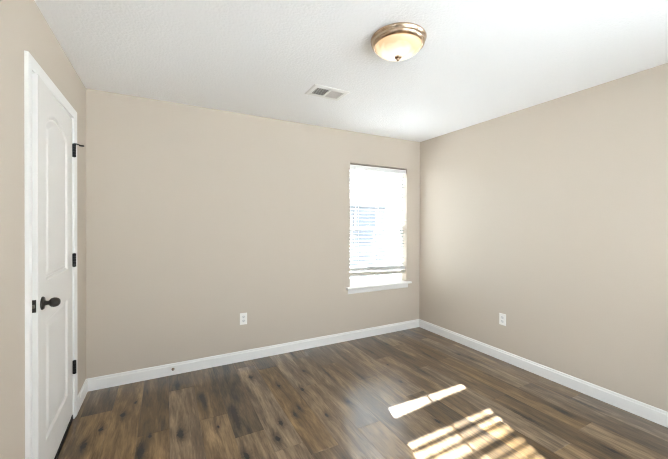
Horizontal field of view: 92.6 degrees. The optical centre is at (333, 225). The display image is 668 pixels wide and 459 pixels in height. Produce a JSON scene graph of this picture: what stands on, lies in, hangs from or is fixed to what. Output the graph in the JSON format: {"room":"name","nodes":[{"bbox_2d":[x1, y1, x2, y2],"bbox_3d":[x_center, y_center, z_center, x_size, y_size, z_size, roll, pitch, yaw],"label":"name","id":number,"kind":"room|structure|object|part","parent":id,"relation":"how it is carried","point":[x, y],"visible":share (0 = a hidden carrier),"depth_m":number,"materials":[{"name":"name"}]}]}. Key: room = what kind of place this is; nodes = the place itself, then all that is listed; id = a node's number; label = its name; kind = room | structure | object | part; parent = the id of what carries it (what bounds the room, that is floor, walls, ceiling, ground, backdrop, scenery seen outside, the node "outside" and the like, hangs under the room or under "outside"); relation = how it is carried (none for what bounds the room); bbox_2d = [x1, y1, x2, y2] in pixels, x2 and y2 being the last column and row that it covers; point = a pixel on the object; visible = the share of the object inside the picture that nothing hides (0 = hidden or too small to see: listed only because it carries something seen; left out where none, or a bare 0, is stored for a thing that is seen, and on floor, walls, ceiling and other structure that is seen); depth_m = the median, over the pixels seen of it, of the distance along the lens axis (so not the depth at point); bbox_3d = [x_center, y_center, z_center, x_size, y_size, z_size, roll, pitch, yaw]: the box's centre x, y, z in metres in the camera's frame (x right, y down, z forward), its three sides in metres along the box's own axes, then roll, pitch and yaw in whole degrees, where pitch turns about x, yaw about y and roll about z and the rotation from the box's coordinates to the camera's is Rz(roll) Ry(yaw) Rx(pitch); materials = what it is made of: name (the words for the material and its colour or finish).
{"room":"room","nodes":[
{"label":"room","id":0,"kind":"room"},
{"bbox_2d":[0,0,85,458],"bbox_3d":[-1.089,0.125,0.728,0.115,2.440,4.104,0,0,-28],"label":"wall","id":1,"kind":"structure","parent":0,"point":[23,26],"depth_m":1.39,"materials":[{"name":"beige paint"}]},
{"bbox_2d":[24,50,77,458],"bbox_3d":[-1.663,0.270,1.829,0.130,2.136,0.907,0,0,-28],"label":"door frame","id":2,"kind":"structure","parent":1,"relation":"attached to","point":[31,66],"depth_m":1.48,"materials":[{"name":"white paint"}]},
{"bbox_2d":[32,73,83,458],"bbox_3d":[-1.596,0.304,1.878,0.106,2.060,0.821,0,0,-30],"label":"door","id":3,"kind":"structure","parent":1,"relation":"in","point":[53,150],"depth_m":1.72,"materials":[{"name":"white paint"}]},
{"bbox_3d":[-1.429,0.383,1.516,0.022,0.060,0.004,0,0,-30],"label":"latch plate","id":4,"kind":"part","parent":3,"relation":"part of","materials":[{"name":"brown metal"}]},
{"bbox_3d":[-1.413,0.383,1.596,0.072,0.066,0.066,0,0,-30],"label":"knob","id":5,"kind":"part","parent":3,"relation":"part of","materials":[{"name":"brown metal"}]},
{"bbox_2d":[78,379,87,411],"bbox_3d":[-1.035,1.294,0.764,0.014,0.100,4.104,0,0,-28],"label":"baseboard","id":6,"kind":"structure","parent":1,"relation":"attached to","point":[83,391],"depth_m":2.41,"materials":[{"name":"white paint"}]},
{"bbox_2d":[86,88,419,378],"bbox_3d":[-0.467,0.114,3.463,3.842,2.440,0.150,0,0,-28],"label":"wall","id":7,"kind":"structure","parent":0,"point":[198,218],"depth_m":3.04,"materials":[{"name":"beige paint"}]},
{"bbox_2d":[240,313,246,324],"bbox_3d":[-0.894,0.918,3.153,0.070,0.115,0.009,0,0,-28],"label":"wall outlet","id":8,"kind":"object","parent":7,"relation":"attached to","point":[243,316],"visible":1,"depth_m":3.15,"materials":[{"name":"white plastic"}]},
{"bbox_2d":[87,319,418,390],"bbox_3d":[-0.432,1.284,3.396,3.542,0.100,0.014,0,0,-28],"label":"baseboard","id":9,"kind":"structure","parent":7,"relation":"attached to","point":[106,381],"depth_m":3.10,"materials":[{"name":"white paint"}]},
{"bbox_2d":[346,169,411,293],"bbox_3d":[0.535,0.028,3.971,0.950,1.533,0.212,0,0,-28],"label":"window","id":10,"kind":"structure","parent":7,"relation":"in","point":[391,281],"depth_m":4.02,"materials":[{"name":"white plastic"}]},
{"bbox_3d":[0.499,-0.338,4.044,0.825,0.762,0.030,0,0,-28],"label":"sash","id":11,"kind":"part","parent":10,"relation":"part of","materials":[{"name":"white plastic"}]},
{"bbox_3d":[0.513,0.350,4.017,0.825,0.677,0.030,0,0,-28],"label":"sash","id":12,"kind":"part","parent":10,"relation":"part of","materials":[{"name":"white plastic"}]},
{"bbox_2d":[350,163,405,275],"bbox_3d":[0.544,-0.060,3.957,0.845,1.354,0.072,0,0,-28],"label":"window blind","id":13,"kind":"object","parent":10,"relation":"attached to","point":[395,268],"visible":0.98,"depth_m":3.93,"materials":[{"name":"white plastic"}]},
{"bbox_3d":[0.285,-0.068,3.827,0.014,1.244,0.054,0,0,-28],"label":"ladder cord","id":14,"kind":"part","parent":13,"relation":"part of","materials":[{"name":"white fabric"}]},
{"bbox_3d":[0.539,0.582,3.965,0.833,0.069,0.050,0,0,-28],"label":"rail","id":15,"kind":"part","parent":13,"relation":"part of","materials":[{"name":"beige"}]},
{"bbox_3d":[0.551,0.727,3.940,0.950,0.022,0.134,0,0,-28],"label":"sill","id":16,"kind":"part","parent":10,"relation":"part of","materials":[{"name":"white paint"}]},
{"bbox_2d":[34,0,667,141],"bbox_3d":[0.531,-1.155,1.577,3.842,0.120,4.404,0,0,-28],"label":"ceiling","id":17,"kind":"structure","parent":0,"point":[479,61],"depth_m":2.05,"materials":[{"name":"white paint"}]},
{"bbox_2d":[305,84,349,100],"bbox_3d":[-0.057,-1.097,2.641,0.316,0.009,0.210,0,0,-28],"label":"ceiling vent","id":18,"kind":"object","parent":17,"relation":"in","point":[316,90],"visible":1,"depth_m":2.62,"materials":[{"name":"white metal"}]},
{"bbox_2d":[371,22,426,60],"bbox_3d":[0.376,-1.032,1.871,0.322,0.129,0.322,0,0,-28],"label":"ceiling light","id":19,"kind":"object","parent":17,"relation":"attached to","point":[399,41],"visible":1,"depth_m":1.78,"materials":[{"name":"brown metal"}]},
{"bbox_3d":[0.376,-1.023,1.871,0.265,0.068,0.265,0,0,-28],"label":"lamp shade","id":20,"kind":"part","parent":19,"relation":"part of","materials":[{"name":"beige glass"}]},
{"bbox_2d":[58,327,667,458],"bbox_3d":[0.060,1.395,1.343,4.892,0.100,4.404,0,0,-28],"label":"floor","id":21,"kind":"structure","parent":0,"point":[418,392],"depth_m":2.30,"materials":[{"name":"brown wood"}]},
{"bbox_2d":[419,63,667,411],"bbox_3d":[2.159,0.125,2.446,0.150,2.440,4.104,0,0,-28],"label":"wall","id":22,"kind":"structure","parent":0,"point":[551,217],"depth_m":2.69,"materials":[{"name":"beige paint"}]},
{"bbox_2d":[499,313,505,325],"bbox_3d":[1.680,0.932,3.182,0.009,0.115,0.070,0,0,-28],"label":"wall outlet","id":23,"kind":"object","parent":22,"relation":"attached to","point":[502,317],"visible":1,"depth_m":3.18,"materials":[{"name":"white plastic"}]},
{"bbox_2d":[419,319,667,427],"bbox_3d":[2.084,1.295,2.413,0.014,0.100,4.104,0,0,-28],"label":"baseboard","id":24,"kind":"structure","parent":22,"relation":"attached to","point":[659,416],"depth_m":2.69,"materials":[{"name":"white paint"}]},
{"label":"outside","id":25,"kind":"structure","parent":0,"visible":0},
{"bbox_2d":[350,229,397,277],"bbox_3d":[-12.991,1.554,45.954,140.000,0.200,86.626,0,0,-28],"label":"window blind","id":26,"kind":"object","parent":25,"point":[395,260],"depth_m":19.43,"materials":[{"name":"white plastic"}]},
{"bbox_2d":[350,189,396,265],"bbox_3d":[-2.115,-0.096,14.266,7.000,3.450,6.800,0,0,-28],"label":"house","id":27,"kind":"structure","parent":26,"relation":"on","point":[362,219],"depth_m":12.68,"materials":[{"name":"grey"}]},
{"bbox_3d":[1.256,0.096,12.597,0.940,1.140,0.015,0,0,-28],"label":"pane","id":28,"kind":"part","parent":27,"relation":"part of","materials":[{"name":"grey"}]}
]}

